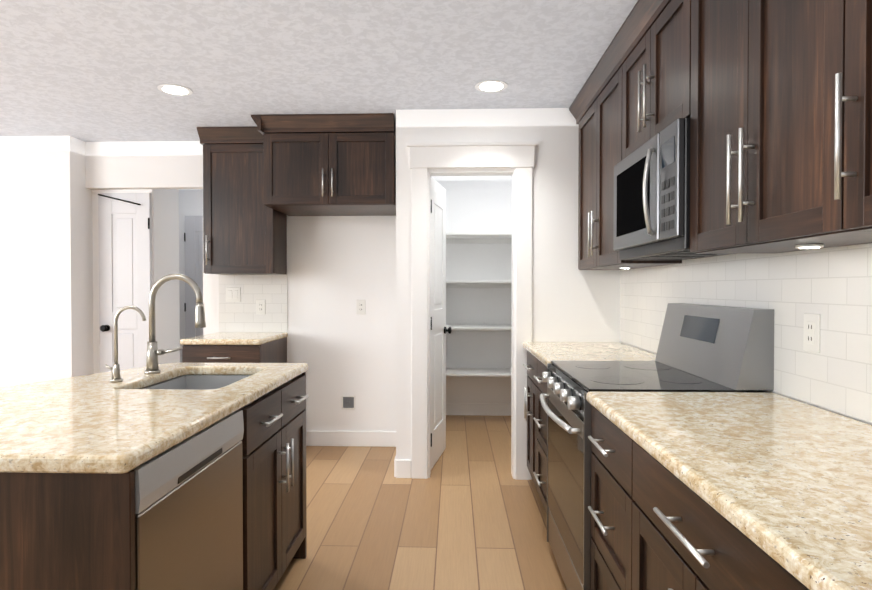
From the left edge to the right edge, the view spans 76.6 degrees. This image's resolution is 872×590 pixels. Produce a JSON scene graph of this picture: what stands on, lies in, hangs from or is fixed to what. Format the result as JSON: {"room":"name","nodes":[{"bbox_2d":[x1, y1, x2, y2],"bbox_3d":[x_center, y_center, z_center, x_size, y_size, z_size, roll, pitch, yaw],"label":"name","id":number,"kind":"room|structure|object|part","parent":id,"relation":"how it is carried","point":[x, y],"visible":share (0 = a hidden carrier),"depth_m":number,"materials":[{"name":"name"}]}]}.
{"room":"kitchen","nodes":[
{"label":"kitchen","id":0,"kind":"room"},
{"bbox_2d":[0,136,93,386],"bbox_3d":[-4.634,-0.014,4.471,3.614,2.440,0.260,0,1,2],"label":"wall","id":1,"kind":"structure","parent":0,"point":[46,283],"depth_m":4.29,"materials":[{"name":"white paint"}]},
{"bbox_2d":[92,189,179,373],"bbox_3d":[-4.368,-0.019,4.803,4.125,2.440,0.420,0,1,2],"label":"wall","id":2,"kind":"structure","parent":0,"point":[165,232],"depth_m":4.69,"materials":[{"name":"white paint"}]},
{"bbox_2d":[91,189,152,372],"bbox_3d":[-2.569,0.171,4.531,0.507,2.068,0.012,0,1,2],"label":"trim","id":3,"kind":"structure","parent":2,"relation":"attached to","point":[125,191],"depth_m":4.52,"materials":[{"name":"white wood"}]},
{"bbox_2d":[98,193,151,372],"bbox_3d":[-2.538,0.184,4.489,0.428,2.030,0.090,0,1,2],"label":"closet door","id":4,"kind":"structure","parent":2,"relation":"in","point":[125,248],"depth_m":4.50,"materials":[{"name":"white paint"}]},
{"bbox_2d":[179,189,202,207],"bbox_3d":[-4.105,-0.035,6.065,4.570,2.440,0.120,0,1,2],"label":"wall","id":5,"kind":"structure","parent":0,"point":[190,198],"depth_m":5.95,"materials":[{"name":"white paint"}]},
{"bbox_2d":[179,208,202,362],"bbox_3d":[-2.303,0.127,5.942,0.940,2.120,0.014,0,1,2],"label":"door frame","id":6,"kind":"structure","parent":5,"relation":"attached to","point":[183,212],"depth_m":5.94,"materials":[{"name":"white wood"}]},
{"bbox_2d":[184,216,202,337],"bbox_3d":[-2.290,0.166,5.901,0.813,2.030,0.090,0,1,2],"label":"hall door","id":7,"kind":"structure","parent":5,"relation":"in","point":[193,236],"depth_m":5.92,"materials":[{"name":"white paint"}]},
{"bbox_2d":[85,141,395,430],"bbox_3d":[-1.514,-0.022,5.031,2.586,2.440,1.220,0,1,2],"label":"wall","id":8,"kind":"structure","parent":0,"point":[338,267],"depth_m":4.40,"materials":[{"name":"white paint"}]},
{"bbox_2d":[197,126,286,274],"bbox_3d":[-1.470,-0.696,4.219,0.545,1.069,0.377,0,1,2],"label":"upper cabinet","id":9,"kind":"object","parent":8,"relation":"attached to","point":[244,230],"visible":0.73,"depth_m":4.09,"materials":[{"name":"brown wood"}]},
{"bbox_2d":[219,274,287,331],"bbox_3d":[-1.464,0.056,4.416,0.555,0.480,0.008,0,1,2],"label":"backsplash","id":10,"kind":"structure","parent":8,"relation":"attached to","point":[270,290],"depth_m":4.41,"materials":[{"name":"tile"}]},
{"bbox_2d":[226,287,240,301],"bbox_3d":[-1.622,-0.004,4.412,0.118,0.116,0.008,0,1,2],"label":"light switch","id":11,"kind":"object","parent":10,"relation":"attached to","point":[233,294],"visible":1,"depth_m":4.41,"materials":[{"name":"white plastic"}]},
{"bbox_2d":[256,300,264,313],"bbox_3d":[-1.400,0.096,4.406,0.072,0.116,0.008,0,1,2],"label":"outlet","id":12,"kind":"object","parent":10,"relation":"attached to","point":[260,306],"visible":1,"depth_m":4.40,"materials":[{"name":"white plastic"}]},
{"bbox_2d":[251,113,395,215],"bbox_3d":[-0.762,-0.926,4.058,0.970,0.604,0.647,0,1,2],"label":"upper cabinet","id":13,"kind":"object","parent":8,"relation":"attached to","point":[329,164],"visible":1,"depth_m":3.79,"materials":[{"name":"brown wood"}]},
{"bbox_2d":[342,395,354,408],"bbox_3d":[-0.698,0.857,4.395,0.110,0.110,0.020,0,1,2],"label":"box","id":14,"kind":"object","parent":8,"relation":"attached to","point":[348,401],"visible":1,"depth_m":4.40,"materials":[{"name":"white plastic"}]},
{"bbox_2d":[306,431,395,446],"bbox_3d":[-0.712,1.147,4.401,0.939,0.120,0.017,0,1,2],"label":"baseboard","id":15,"kind":"structure","parent":8,"relation":"attached to","point":[313,438],"depth_m":4.39,"materials":[{"name":"white wood"}]},
{"bbox_2d":[356,300,365,313],"bbox_3d":[-0.597,0.097,4.388,0.072,0.116,0.008,0,1,2],"label":"outlet","id":16,"kind":"object","parent":8,"relation":"attached to","point":[360,307],"visible":1,"depth_m":4.39,"materials":[{"name":"white plastic"}]},
{"bbox_2d":[0,0,637,141],"bbox_3d":[-2.423,-1.271,3.433,8.100,0.100,6.400,0,1,2],"label":"ceiling","id":17,"kind":"structure","parent":0,"point":[92,70],"depth_m":2.83,"materials":[{"name":"white paint"}]},
{"bbox_2d":[157,84,192,95],"bbox_3d":[-1.548,-1.216,3.276,0.190,0.005,0.190,0,1,2],"label":"recessed light","id":18,"kind":"object","parent":17,"relation":"in","point":[175,89],"visible":1,"depth_m":3.26,"materials":[{"name":"white"}]},
{"bbox_2d":[475,80,507,91],"bbox_3d":[0.321,-1.215,3.216,0.190,0.005,0.190,0,1,2],"label":"recessed light","id":19,"kind":"object","parent":17,"relation":"in","point":[490,86],"visible":1,"depth_m":3.21,"materials":[{"name":"white"}]},
{"bbox_2d":[274,415,566,589],"bbox_3d":[-2.474,1.289,1.867,8.100,0.100,9.600,0,1,2],"label":"floor","id":20,"kind":"structure","parent":0,"point":[470,513],"depth_m":2.97,"materials":[{"name":"brown wood"}]},
{"bbox_2d":[0,398,259,589],"bbox_3d":[-0.984,0.808,1.546,0.699,0.870,0.705,0,1,2],"label":"base cabinet","id":21,"kind":"object","parent":20,"relation":"on","point":[67,531],"depth_m":1.18,"materials":[{"name":"brown wood"}]},
{"bbox_2d":[0,362,307,473],"bbox_3d":[-1.133,0.348,1.895,1.020,0.039,1.453,0,1,2],"label":"countertop","id":22,"kind":"structure","parent":21,"relation":"on","point":[96,423],"depth_m":1.55,"materials":[{"name":"stone"}]},
{"bbox_2d":[105,306,145,381],"bbox_3d":[-1.168,0.183,2.076,0.158,0.286,0.044,0,1,2],"label":"filter faucet","id":23,"kind":"object","parent":22,"relation":"on","point":[116,376],"visible":1,"depth_m":2.07,"materials":[{"name":"silver metal"}]},
{"bbox_2d":[144,273,205,373],"bbox_3d":[-1.076,0.117,2.277,0.254,0.412,0.060,0,1,2],"label":"faucet","id":24,"kind":"object","parent":22,"relation":"on","point":[153,353],"visible":1,"depth_m":2.27,"materials":[{"name":"silver metal"}]},
{"bbox_2d":[143,375,250,389],"bbox_3d":[-0.945,0.527,2.208,0.399,0.324,0.564,0,1,2],"label":"sink basin","id":25,"kind":"object","parent":22,"relation":"in","point":[200,382],"visible":0.04,"depth_m":2.48,"materials":[{"name":"silver metal"}]},
{"bbox_2d":[133,410,243,589],"bbox_3d":[-0.935,0.811,1.514,0.600,0.866,0.599,0,1,2],"label":"dishwasher","id":26,"kind":"object","parent":20,"relation":"on","point":[189,513],"visible":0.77,"depth_m":1.46,"materials":[{"name":"silver metal"}]},
{"bbox_2d":[142,372,308,589],"bbox_3d":[-0.963,0.800,2.208,0.699,0.870,0.779,0,1,2],"label":"base cabinet","id":27,"kind":"object","parent":20,"relation":"on","point":[283,523],"depth_m":2.19,"materials":[{"name":"brown wood"}]},
{"bbox_2d":[182,337,286,362],"bbox_3d":[-1.474,0.775,4.098,0.545,0.870,0.658,0,1,2],"label":"base cabinet","id":28,"kind":"object","parent":20,"relation":"on","point":[275,351],"visible":0.15,"depth_m":3.81,"materials":[{"name":"brown wood"}]},
{"bbox_2d":[180,332,287,344],"bbox_3d":[-1.473,0.320,4.099,0.567,0.039,0.631,0,1,2],"label":"countertop","id":29,"kind":"structure","parent":28,"relation":"on","point":[238,338],"depth_m":3.85,"materials":[{"name":"stone"}]},
{"bbox_2d":[523,351,537,489],"bbox_3d":[0.870,0.785,3.335,0.663,0.870,0.438,0,1,2],"label":"doors","id":30,"kind":"structure","parent":20,"relation":"on","point":[530,402],"depth_m":3.30,"materials":[{"name":"brown wood"}]},
{"bbox_2d":[533,359,546,513],"bbox_3d":[0.856,0.791,2.886,0.663,0.870,0.456,0,1,2],"label":"drawers","id":31,"kind":"object","parent":20,"relation":"on","point":[541,474],"visible":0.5,"depth_m":2.96,"materials":[{"name":"brown wood"}]},
{"bbox_2d":[523,342,655,366],"bbox_3d":[0.872,0.332,3.138,0.636,0.039,0.975,0,1,2],"label":"countertop","id":32,"kind":"structure","parent":31,"relation":"on","point":[544,353],"depth_m":3.06,"materials":[{"name":"stone"}]},
{"bbox_2d":[588,406,634,589],"bbox_3d":[0.817,0.807,1.673,0.663,0.870,0.436,0,1,2],"label":"drawer stack","id":33,"kind":"object","parent":20,"relation":"on","point":[610,507],"visible":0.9,"depth_m":1.66,"materials":[{"name":"brown wood"}]},
{"bbox_2d":[540,303,773,589],"bbox_3d":[0.809,0.639,2.273,0.716,1.190,0.758,0,1,2],"label":"range","id":34,"kind":"object","parent":20,"relation":"on","point":[708,348],"visible":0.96,"depth_m":2.11,"materials":[{"name":"silver metal"}]},
{"bbox_2d":[632,441,808,589],"bbox_3d":[0.797,0.814,1.069,0.663,0.870,0.768,0,1,2],"label":"base cabinet","id":35,"kind":"object","parent":20,"relation":"on","point":[684,537],"visible":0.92,"depth_m":1.12,"materials":[{"name":"brown wood"}]},
{"bbox_3d":[0.767,0.827,0.120,0.663,0.870,1.128,0,1,2],"label":"base cabinet","id":36,"kind":"object","parent":20,"relation":"on","visible":0},
{"bbox_2d":[586,391,871,589],"bbox_3d":[0.793,0.364,0.693,0.636,0.039,2.387,0,1,2],"label":"countertop","id":37,"kind":"structure","parent":36,"relation":"on","point":[784,482],"depth_m":1.10,"materials":[{"name":"stone"}]},
{"bbox_2d":[431,176,511,402],"bbox_3d":[0.595,-0.028,5.513,1.360,2.440,0.120,0,1,2],"label":"wall","id":38,"kind":"structure","parent":0,"point":[478,204],"depth_m":5.46,"materials":[{"name":"white paint"}]},
{"bbox_2d":[446,403,510,415],"bbox_3d":[0.583,1.133,5.456,1.339,0.120,0.022,0,1,2],"label":"baseboard","id":39,"kind":"structure","parent":38,"relation":"attached to","point":[483,409],"depth_m":5.46,"materials":[{"name":"white wood"}]},
{"bbox_2d":[396,108,620,477],"bbox_3d":[0.476,-0.004,3.696,1.480,2.440,0.120,0,1,2],"label":"wall","id":40,"kind":"structure","parent":0,"point":[571,302],"depth_m":3.62,"materials":[{"name":"white paint"}]},
{"bbox_2d":[394,456,405,477],"bbox_3d":[-0.252,1.152,4.006,0.034,0.120,0.690,0,1,2],"label":"baseboard","id":41,"kind":"structure","parent":40,"relation":"attached to","point":[402,468],"depth_m":3.66,"materials":[{"name":"white wood"}]},
{"bbox_2d":[431,177,451,468],"bbox_3d":[0.004,0.193,4.045,0.145,2.020,0.558,0,1,12],"label":"pantry door","id":42,"kind":"structure","parent":40,"relation":"in","point":[439,330],"depth_m":4.04,"materials":[{"name":"white wood"}]},
{"bbox_3d":[-0.035,0.195,3.776,0.013,1.690,0.014,0,1,2],"label":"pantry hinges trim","id":43,"kind":"part","parent":42,"relation":"part of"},
{"bbox_2d":[407,142,536,479],"bbox_3d":[0.236,0.110,3.688,0.850,2.212,0.154,0,1,2],"label":"door frame","id":44,"kind":"structure","parent":40,"relation":"attached to","point":[425,157],"depth_m":3.63,"materials":[{"name":"white wood"}]},
{"bbox_2d":[621,342,871,424],"bbox_3d":[1.198,0.027,1.242,0.120,2.440,8.620,0,1,2],"label":"wall","id":45,"kind":"structure","parent":0,"point":[768,391],"depth_m":1.70,"materials":[{"name":"white paint"}]},
{"bbox_2d":[578,66,681,269],"bbox_3d":[1.028,-0.632,3.092,0.333,0.950,0.917,0,1,2],"label":"upper cabinet","id":46,"kind":"object","parent":45,"relation":"attached to","point":[600,140],"visible":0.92,"depth_m":3.04,"materials":[{"name":"brown wood"}]},
{"bbox_2d":[569,0,670,123],"bbox_3d":[0.979,-1.145,1.713,0.342,0.107,3.778,0,1,2],"label":"crown molding","id":47,"kind":"structure","parent":46,"relation":"on","point":[641,19],"depth_m":2.61,"materials":[{"name":"brown wood"}]},
{"bbox_2d":[622,0,690,159],"bbox_3d":[1.001,-0.856,2.248,0.333,0.480,0.756,0,1,2],"label":"upper cabinet","id":48,"kind":"object","parent":45,"relation":"attached to","point":[656,82],"visible":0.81,"depth_m":2.18,"materials":[{"name":"brown wood"}]},
{"bbox_2d":[613,117,737,259],"bbox_3d":[0.975,-0.385,2.255,0.383,0.453,0.752,0,1,2],"label":"microwave","id":49,"kind":"object","parent":48,"relation":"attached to","point":[651,220],"visible":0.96,"depth_m":2.08,"materials":[{"name":"silver metal"}]},
{"bbox_2d":[620,243,871,422],"bbox_3d":[1.102,0.104,0.275,0.008,0.490,6.680,0,1,2],"label":"backsplash","id":50,"kind":"structure","parent":45,"relation":"attached to","point":[832,286],"depth_m":1.76,"materials":[{"name":"tile"}]},
{"bbox_2d":[803,313,819,352],"bbox_3d":[1.139,0.115,1.675,0.008,0.116,0.072,0,1,2],"label":"outlet","id":51,"kind":"object","parent":50,"relation":"attached to","point":[811,339],"visible":1,"depth_m":1.67,"materials":[{"name":"white plastic"}]},
{"bbox_2d":[690,0,871,253],"bbox_3d":[0.977,-0.611,1.500,0.333,0.950,0.737,0,1,2],"label":"upper cabinet","id":52,"kind":"object","parent":45,"relation":"attached to","point":[762,125],"visible":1,"depth_m":1.44,"materials":[{"name":"brown wood"}]},
{"bbox_2d":[795,244,823,248],"bbox_3d":[1.006,-0.131,1.486,0.063,0.008,0.063,0,1,-10],"label":"puck light","id":53,"kind":"object","parent":52,"relation":"attached to","point":[806,246],"depth_m":1.47,"materials":[{"name":"white plastic"}]},
{"bbox_2d":[834,0,871,230],"bbox_3d":[0.958,-0.604,0.900,0.333,0.950,0.457,0,1,2],"label":"upper cabinet","id":54,"kind":"object","parent":45,"relation":"attached to","point":[856,174],"visible":1,"depth_m":1.10,"materials":[{"name":"brown wood"}]}
]}

